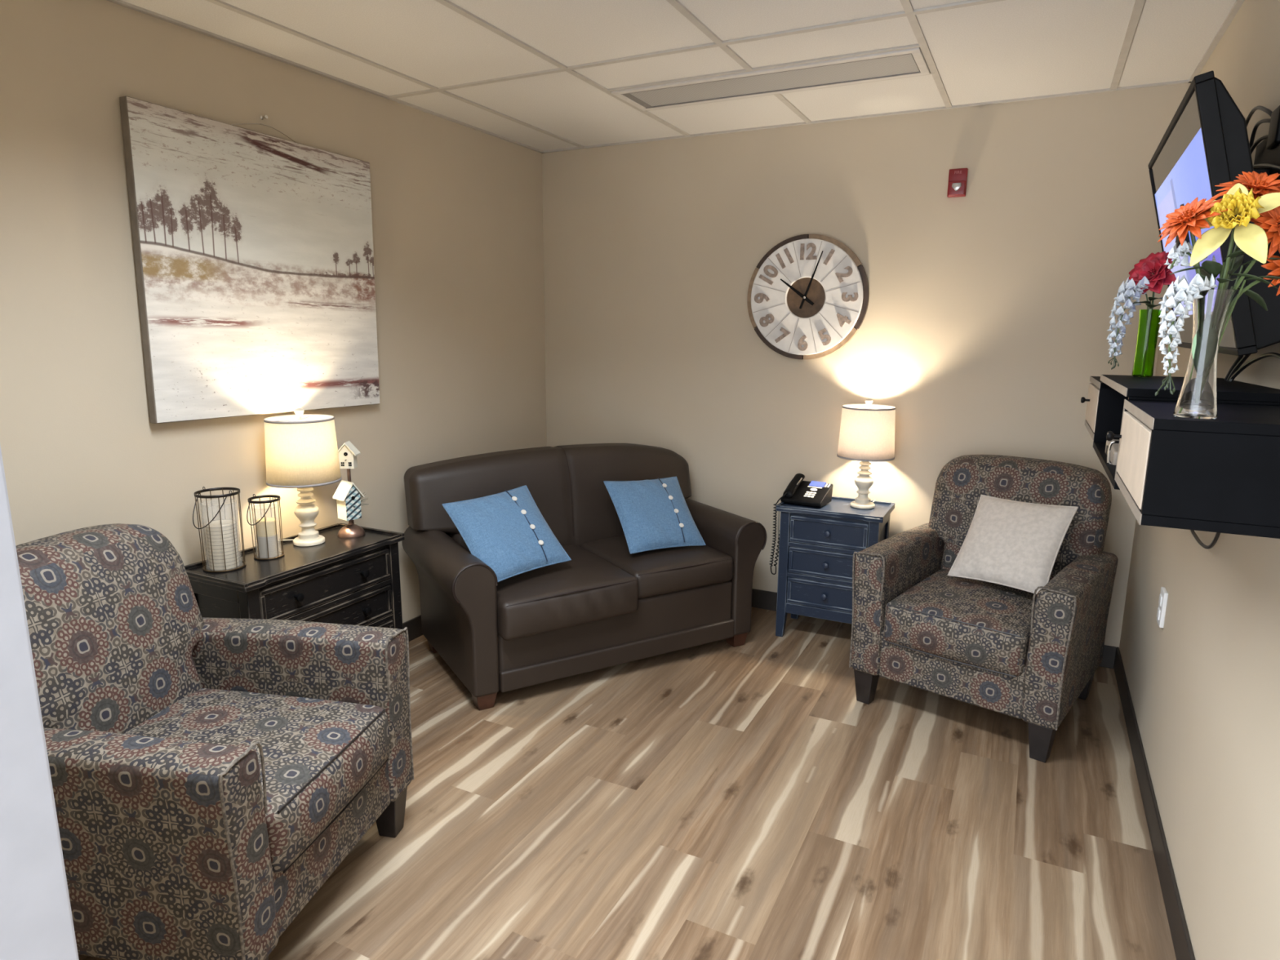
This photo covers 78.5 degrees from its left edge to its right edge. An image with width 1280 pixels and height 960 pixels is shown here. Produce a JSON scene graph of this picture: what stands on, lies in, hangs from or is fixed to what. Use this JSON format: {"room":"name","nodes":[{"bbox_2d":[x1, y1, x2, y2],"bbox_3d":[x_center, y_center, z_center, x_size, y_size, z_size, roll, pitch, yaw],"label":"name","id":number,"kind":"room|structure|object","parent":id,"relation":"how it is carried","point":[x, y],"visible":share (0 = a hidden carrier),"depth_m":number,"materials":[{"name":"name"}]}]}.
{"room":"waiting room","nodes":[
{"label":"waiting room","id":0,"kind":"room"},
{"bbox_2d":[0,0,546,622],"bbox_3d":[-1.382,-0.381,3.026,0.120,2.504,3.720,6,12,26],"label":"wall","id":1,"kind":"structure","parent":0,"point":[457,209],"depth_m":2.64,"materials":[{"name":"paint"}]},
{"bbox_2d":[119,95,379,423],"bbox_3d":[-1.336,-0.756,2.846,0.036,1.019,0.965,6,11,26],"label":"painting","id":2,"kind":"object","parent":1,"relation":"attached to","point":[254,255],"visible":1,"depth_m":2.73,"materials":[{"name":"fabric"}]},
{"bbox_2d":[259,115,267,119],"bbox_3d":[-1.331,-1.284,2.773,0.027,0.015,0.015,6,12,26],"label":"hook","id":3,"kind":"object","parent":1,"relation":"attached to","point":[261,117],"visible":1,"depth_m":2.77,"materials":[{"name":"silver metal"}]},
{"bbox_2d":[402,614,422,641],"bbox_3d":[-1.325,0.801,3.242,0.010,0.102,3.450,6,12,26],"label":"baseboard","id":4,"kind":"structure","parent":1,"relation":"attached to","point":[414,625],"depth_m":3.72,"materials":[{"name":"plastic"}]},
{"bbox_2d":[205,0,1145,147],"bbox_3d":[-0.311,-1.251,1.499,2.976,0.013,4.900,6,12,26],"label":"grid","id":5,"kind":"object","parent":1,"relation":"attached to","point":[909,12],"depth_m":2.72,"materials":[{"name":"metal"}]},
{"bbox_2d":[106,0,1244,153],"bbox_3d":[-0.311,-1.250,1.500,2.976,0.014,4.900,6,12,26],"label":"trim","id":6,"kind":"structure","parent":1,"relation":"attached to","point":[1238,3],"depth_m":3.15,"materials":[{"name":"metal"}]},
{"bbox_2d":[78,607,1176,959],"bbox_3d":[-0.365,1.096,2.038,3.477,0.001,5.000,6,12,26],"label":"floor","id":7,"kind":"structure","parent":0,"point":[717,800],"depth_m":2.34,"materials":[{"name":"brown wood"}]},
{"bbox_2d":[15,523,413,959],"bbox_3d":[-1.131,0.627,1.973,0.852,0.935,0.777,2,11,10],"label":"armchair","id":8,"kind":"object","parent":7,"relation":"on","point":[210,776],"visible":0.86,"depth_m":1.85,"materials":[{"name":"fabric"}]},
{"bbox_2d":[124,688,390,874],"bbox_3d":[-1.049,0.716,1.975,0.684,0.191,0.505,2,11,10],"label":"seat cushion","id":9,"kind":"object","parent":8,"relation":"on","point":[322,748],"depth_m":1.96,"materials":[{"name":"fabric"}]},
{"bbox_2d":[184,523,404,629],"bbox_3d":[-1.232,0.580,2.889,0.348,0.674,0.701,6,12,26],"label":"dresser","id":10,"kind":"object","parent":7,"relation":"on","point":[352,581],"visible":0.51,"depth_m":2.77,"materials":[{"name":"black wood"}]},
{"bbox_2d":[192,486,246,573],"bbox_3d":[-1.406,0.162,2.617,0.148,0.272,0.148,6,12,26],"label":"candle lantern","id":11,"kind":"object","parent":10,"relation":"on","point":[222,540],"visible":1,"depth_m":2.60,"materials":[{"name":"brown metal"}]},
{"bbox_2d":[204,520,239,569],"bbox_3d":[-1.404,0.213,2.633,0.090,0.160,0.090,6,12,26],"label":"candle","id":12,"kind":"object","parent":11,"relation":"on","point":[220,533],"depth_m":2.60,"materials":[{"name":"white wax"}]},
{"bbox_2d":[246,493,284,559],"bbox_3d":[-1.315,0.163,2.748,0.111,0.222,0.109,-7,13,-34],"label":"candle lantern","id":13,"kind":"object","parent":10,"relation":"on","point":[266,527],"visible":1,"depth_m":2.74,"materials":[{"name":"brown metal"}]},
{"bbox_2d":[256,517,279,558],"bbox_3d":[-1.313,0.199,2.760,0.064,0.140,0.064,6,12,26],"label":"candle","id":14,"kind":"object","parent":13,"relation":"on","point":[266,529],"depth_m":2.74,"materials":[{"name":"white wax"}]},
{"bbox_2d":[263,408,341,546],"bbox_3d":[-1.245,-0.013,2.901,0.259,0.508,0.259,6,12,26],"label":"table lamp","id":15,"kind":"object","parent":10,"relation":"on","point":[301,450],"visible":0.99,"depth_m":2.80,"materials":[{"name":"beige wood"}]},
{"bbox_2d":[333,440,368,537],"bbox_3d":[-1.130,0.034,3.039,0.122,0.364,0.117,11,15,44],"label":"birdhouse decoration","id":16,"kind":"object","parent":10,"relation":"on","point":[347,495],"visible":1,"depth_m":3.02,"materials":[{"name":"white wood"}]},
{"bbox_2d":[401,443,766,710],"bbox_3d":[-0.228,0.338,3.551,1.483,0.907,0.828,-6,13,-30],"label":"loveseat","id":17,"kind":"object","parent":7,"relation":"on","point":[606,606],"visible":0.86,"depth_m":3.38,"materials":[{"name":"brown leather"}]},
{"bbox_2d":[442,484,571,582],"bbox_3d":[-0.539,0.215,3.196,0.420,0.300,0.304,-10,15,-41],"label":"throw pillow","id":18,"kind":"object","parent":17,"relation":"on","point":[507,531],"visible":0.94,"depth_m":3.15,"materials":[{"name":"fabric"}]},
{"bbox_2d":[496,544,638,640],"bbox_3d":[-0.415,0.448,3.364,0.601,0.188,0.666,-6,13,-30],"label":"seat cushion","id":19,"kind":"object","parent":17,"relation":"on","point":[591,588],"depth_m":3.13,"materials":[{"name":"brown leather"}]},
{"bbox_2d":[603,476,706,554],"bbox_3d":[0.068,0.154,3.623,0.398,0.288,0.293,-5,13,-27],"label":"throw pillow","id":20,"kind":"object","parent":17,"relation":"on","point":[653,514],"visible":1,"depth_m":3.57,"materials":[{"name":"fabric"}]},
{"bbox_2d":[581,535,733,599],"bbox_3d":[0.059,0.369,3.667,0.524,0.144,0.610,-6,13,-30],"label":"seat cushion","id":21,"kind":"object","parent":17,"relation":"on","point":[666,573],"depth_m":3.47,"materials":[{"name":"brown leather"}]},
{"bbox_2d":[775,496,894,636],"bbox_3d":[0.924,0.433,3.762,0.488,0.654,0.323,6,12,26],"label":"nightstand","id":22,"kind":"object","parent":7,"relation":"on","point":[817,547],"visible":0.72,"depth_m":3.65,"materials":[{"name":"blue wood"}]},
{"bbox_2d":[768,473,832,574],"bbox_3d":[0.775,0.331,3.843,0.281,0.720,0.240,7,13,32],"label":"desk phone","id":23,"kind":"object","parent":22,"relation":"on","point":[798,491],"visible":0.86,"depth_m":3.74,"materials":[{"name":"black plastic"}]},
{"bbox_2d":[836,398,895,509],"bbox_3d":[1.050,-0.124,3.642,0.259,0.508,0.259,6,12,26],"label":"table lamp","id":24,"kind":"object","parent":22,"relation":"on","point":[867,431],"visible":1,"depth_m":3.54,"materials":[{"name":"beige wood"}]},
{"bbox_2d":[848,454,1118,762],"bbox_3d":[1.379,0.420,3.112,0.777,0.935,0.852,10,14,40],"label":"armchair","id":25,"kind":"object","parent":7,"relation":"on","point":[1028,656],"visible":0.95,"depth_m":2.96,"materials":[{"name":"fabric"}]},
{"bbox_2d":[883,568,1036,676],"bbox_3d":[1.324,0.518,3.066,0.505,0.191,0.684,10,14,40],"label":"seat cushion","id":26,"kind":"object","parent":25,"relation":"on","point":[979,626],"depth_m":2.87,"materials":[{"name":"fabric"}]},
{"bbox_2d":[947,494,1078,594],"bbox_3d":[1.448,0.243,3.059,0.248,0.321,0.397,-8,14,-38],"label":"throw pillow","id":27,"kind":"object","parent":25,"relation":"on","point":[1013,544],"visible":0.98,"depth_m":3.01,"materials":[{"name":"beige fabric"}]},
{"bbox_2d":[121,0,1236,151],"bbox_3d":[-0.288,-1.307,1.534,3.176,0.096,5.000,6,12,26],"label":"ceiling","id":28,"kind":"structure","parent":0,"point":[1006,49],"depth_m":2.67,"materials":[{"name":"tile"}]},
{"bbox_2d":[611,47,930,111],"bbox_3d":[0.480,-1.544,3.040,1.191,0.014,0.295,6,12,26],"label":"recessed light","id":29,"kind":"object","parent":28,"relation":"in","point":[899,64],"visible":1,"depth_m":3.00,"materials":[{"name":"plastic"}]},
{"bbox_2d":[542,82,1191,647],"bbox_3d":[0.863,-0.537,3.897,3.096,2.504,0.120,6,12,26],"label":"wall","id":30,"kind":"structure","parent":0,"point":[985,324],"depth_m":3.67,"materials":[{"name":"paint"}]},
{"bbox_2d":[746,234,869,359],"bbox_3d":[0.797,-0.876,3.763,0.588,0.588,0.059,6,12,26],"label":"wall clock","id":31,"kind":"object","parent":30,"relation":"attached to","point":[808,295],"visible":1,"depth_m":3.75,"materials":[{"name":"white wood"}]},
{"bbox_2d":[751,588,1116,668],"bbox_3d":[0.772,0.647,4.098,2.956,0.102,0.010,6,12,26],"label":"baseboard","id":32,"kind":"structure","parent":30,"relation":"attached to","point":[762,599],"depth_m":4.13,"materials":[{"name":"plastic"}]},
{"bbox_2d":[946,168,968,197],"bbox_3d":[1.376,-1.290,3.396,0.075,0.115,0.044,6,12,26],"label":"fire alarm","id":33,"kind":"object","parent":30,"relation":"attached to","point":[957,178],"visible":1,"depth_m":3.39,"materials":[{"name":"red plastic"}]},
{"bbox_2d":[1119,0,1279,959],"bbox_3d":[1.065,0.026,1.041,0.120,2.504,4.900,6,12,26],"label":"wall","id":34,"kind":"structure","parent":0,"point":[1204,685],"depth_m":1.82,"materials":[{"name":"paint"}]},
{"bbox_2d":[1113,647,1195,959],"bbox_3d":[0.999,1.198,1.302,0.010,0.102,4.900,6,12,26],"label":"baseboard","id":35,"kind":"structure","parent":34,"relation":"attached to","point":[1182,944],"depth_m":2.23,"materials":[{"name":"plastic"}]},
{"bbox_2d":[1156,586,1168,627],"bbox_3d":[1.671,0.408,2.509,0.016,0.116,0.072,6,12,26],"label":"power outlet","id":36,"kind":"object","parent":34,"relation":"attached to","point":[1163,597],"visible":1,"depth_m":2.48,"materials":[{"name":"white plastic"}]},
{"bbox_2d":[1156,593,1162,620],"bbox_3d":[1.667,0.407,2.511,0.006,0.080,0.034,6,12,26],"label":"socket","id":37,"kind":"object","parent":36,"relation":"attached to","point":[1160,602],"depth_m":2.50,"materials":[{"name":"white plastic"}]},
{"bbox_2d":[1080,374,1279,538],"bbox_3d":[1.221,-0.126,1.811,0.300,0.201,1.620,6,12,26],"label":"console","id":38,"kind":"object","parent":34,"relation":"attached to","point":[1221,474],"visible":0.92,"depth_m":1.14,"materials":[{"name":"black laminate"}]},
{"bbox_2d":[1105,439,1119,465],"bbox_3d":[1.145,-0.073,1.853,0.082,0.063,0.240,6,12,26],"label":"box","id":39,"kind":"object","parent":38,"relation":"on","point":[1112,446],"visible":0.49,"depth_m":1.78,"materials":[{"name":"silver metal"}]},
{"bbox_2d":[1132,309,1161,377],"bbox_3d":[1.290,-0.348,1.994,0.050,0.168,0.050,6,12,26],"label":"vase","id":40,"kind":"object","parent":38,"relation":"on","point":[1148,319],"visible":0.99,"depth_m":1.98,"materials":[{"name":"green glass"}]},
{"bbox_2d":[1106,275,1150,369],"bbox_3d":[1.247,-0.385,1.992,0.101,0.256,0.075,6,12,26],"label":"wisteria","id":41,"kind":"object","parent":40,"relation":"in","point":[1128,290],"visible":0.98,"depth_m":1.98,"materials":[{"name":"white plant"}]},
{"bbox_2d":[1133,297,1163,309],"bbox_3d":[1.274,-0.356,1.974,0.050,0.206,0.065,-9,15,-40],"label":"leaf spray","id":42,"kind":"object","parent":40,"relation":"in","point":[1148,304],"visible":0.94,"depth_m":1.96,"materials":[{"name":"green plant"}]},
{"bbox_2d":[1128,251,1176,309],"bbox_3d":[1.274,-0.411,1.967,0.053,0.316,0.122,-6,13,-28],"label":"flower","id":43,"kind":"object","parent":40,"relation":"in","point":[1153,264],"visible":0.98,"depth_m":1.94,"materials":[{"name":"red plant"}]},
{"bbox_2d":[1173,288,1235,418],"bbox_3d":[0.829,-0.185,1.151,0.055,0.184,0.055,6,12,26],"label":"glass vase","id":44,"kind":"object","parent":38,"relation":"on","point":[1197,397],"visible":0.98,"depth_m":1.14,"materials":[{"name":"clear glass"}]},
{"bbox_2d":[1155,273,1217,395],"bbox_3d":[0.789,-0.204,1.140,0.071,0.186,0.052,6,12,26],"label":"wisteria","id":45,"kind":"object","parent":44,"relation":"in","point":[1180,291],"visible":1,"depth_m":1.13,"materials":[{"name":"white plant"}]},
{"bbox_2d":[1164,240,1216,274],"bbox_3d":[0.808,-0.234,1.164,0.044,0.235,0.063,-7,14,-35],"label":"wisteria","id":46,"kind":"object","parent":44,"relation":"in","point":[1184,251],"visible":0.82,"depth_m":1.15,"materials":[{"name":"white plant"}]},
{"bbox_2d":[1157,195,1231,275],"bbox_3d":[0.787,-0.257,1.136,0.080,0.292,0.081,6,12,26],"label":"flower","id":47,"kind":"object","parent":44,"relation":"in","point":[1189,215],"visible":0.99,"depth_m":1.11,"materials":[{"name":"orange plant"}]},
{"bbox_2d":[1169,247,1279,345],"bbox_3d":[0.840,-0.233,1.121,0.152,0.250,0.086,6,12,26],"label":"leaf spray","id":48,"kind":"object","parent":44,"relation":"in","point":[1207,268],"visible":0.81,"depth_m":1.12,"materials":[{"name":"green plant"}]},
{"bbox_2d":[1188,182,1279,288],"bbox_3d":[0.814,-0.261,1.109,0.072,0.311,0.130,-6,13,-31],"label":"daffodil","id":49,"kind":"object","parent":44,"relation":"in","point":[1251,238],"visible":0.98,"depth_m":1.07,"materials":[{"name":"yellow plant"}]},
{"bbox_2d":[1210,170,1279,271],"bbox_3d":[0.876,-0.279,1.144,0.104,0.334,0.087,6,12,26],"label":"flower","id":50,"kind":"object","parent":44,"relation":"in","point":[1262,184],"visible":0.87,"depth_m":1.11,"materials":[{"name":"orange plant"}]},
{"bbox_2d":[1222,247,1279,326],"bbox_3d":[0.883,-0.226,1.110,0.122,0.243,0.048,2,11,10],"label":"flower","id":51,"kind":"object","parent":44,"relation":"in","point":[1274,265],"visible":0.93,"depth_m":1.09,"materials":[{"name":"orange plant"}]},
{"bbox_2d":[1232,205,1279,290],"bbox_3d":[0.873,-0.248,1.101,0.108,0.290,0.055,3,11,14],"label":"flower","id":52,"kind":"object","parent":44,"relation":"in","point":[1268,220],"visible":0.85,"depth_m":1.07,"materials":[{"name":"orange plant"}]},
{"bbox_2d":[1190,529,1220,548],"bbox_3d":[1.430,0.051,1.972,0.008,0.236,0.401,6,12,26],"label":"cable","id":53,"kind":"object","parent":38,"relation":"hanging from","point":[1217,534],"visible":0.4,"depth_m":1.92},
{"bbox_2d":[1224,355,1243,381],"bbox_3d":[1.322,-0.289,1.729,0.028,0.144,0.053,6,12,26],"label":"cable","id":54,"kind":"object","parent":38,"relation":"on","point":[1239,357],"visible":0.41,"depth_m":1.74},
{"bbox_2d":[1226,354,1250,382],"bbox_3d":[1.272,-0.269,1.621,0.016,0.146,0.246,5,12,21],"label":"cable","id":55,"kind":"object","parent":38,"relation":"on","point":[1244,358],"visible":0.46,"depth_m":1.70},
{"bbox_2d":[1228,352,1279,382],"bbox_3d":[1.242,-0.220,1.561,0.019,0.071,0.355,5,12,22],"label":"cable","id":56,"kind":"object","parent":38,"relation":"attached to","point":[1242,367],"visible":1,"depth_m":1.63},
{"bbox_2d":[1175,138,1279,256],"bbox_3d":[1.333,-0.625,1.781,0.169,0.300,0.300,6,12,26],"label":"wall mount","id":57,"kind":"structure","parent":34,"relation":"attached to","point":[1263,155],"depth_m":1.73,"materials":[{"name":"black metal"}]},
{"bbox_2d":[1147,71,1279,355],"bbox_3d":[1.324,-0.566,1.838,0.206,0.515,0.900,6,13,27],"label":"television","id":58,"kind":"object","parent":57,"relation":"attached to","point":[1205,145],"visible":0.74,"depth_m":1.47,"materials":[{"name":"black plastic"}]},
{"bbox_2d":[1154,128,1222,316],"bbox_3d":[1.293,-0.566,1.855,0.004,0.349,0.868,-10,5,29],"label":"screen","id":59,"kind":"object","parent":58,"relation":"attached to","point":[1188,180],"depth_m":1.73,"materials":[{"name":"blue glass"}]},
{"bbox_2d":[1245,105,1272,127],"bbox_3d":[1.454,-0.737,1.867,0.026,0.292,0.284,5,12,22],"label":"cable","id":60,"kind":"object","parent":34,"relation":"attached to","point":[1266,110],"visible":0.32,"depth_m":1.82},
{"bbox_2d":[1248,118,1270,148],"bbox_3d":[1.416,-0.700,1.794,0.020,0.245,0.189,4,12,18],"label":"cable","id":61,"kind":"object","parent":34,"relation":"attached to","point":[1267,120],"visible":0.38,"depth_m":1.83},
{"bbox_2d":[1250,134,1268,153],"bbox_3d":[1.431,-0.718,1.840,0.021,0.139,0.328,4,12,19],"label":"cable","id":62,"kind":"object","parent":34,"relation":"attached to","point":[1255,144],"visible":0.25,"depth_m":1.78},
{"bbox_2d":[1253,163,1279,169],"bbox_3d":[1.380,-0.686,1.740,0.019,0.103,0.552,5,12,24],"label":"cable","id":63,"kind":"object","parent":34,"relation":"attached to","point":[1261,165],"visible":0.45,"depth_m":1.70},
{"bbox_2d":[1266,105,1279,149],"bbox_3d":[1.374,-0.758,1.678,0.029,0.080,0.080,6,12,26],"label":"plug","id":64,"kind":"object","parent":34,"relation":"attached to","point":[1273,137],"visible":0.91,"depth_m":1.67,"materials":[{"name":"black plastic"}]},
{"bbox_3d":[-1.414,0.049,1.096,1.600,2.404,0.120,6,12,26],"label":"wall","id":65,"kind":"structure","parent":0,"visible":0},
{"bbox_2d":[0,444,79,959],"bbox_3d":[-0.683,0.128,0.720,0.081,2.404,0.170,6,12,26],"label":"door","id":66,"kind":"structure","parent":65,"relation":"in","point":[37,923],"depth_m":0.79,"materials":[{"name":"white paint"}]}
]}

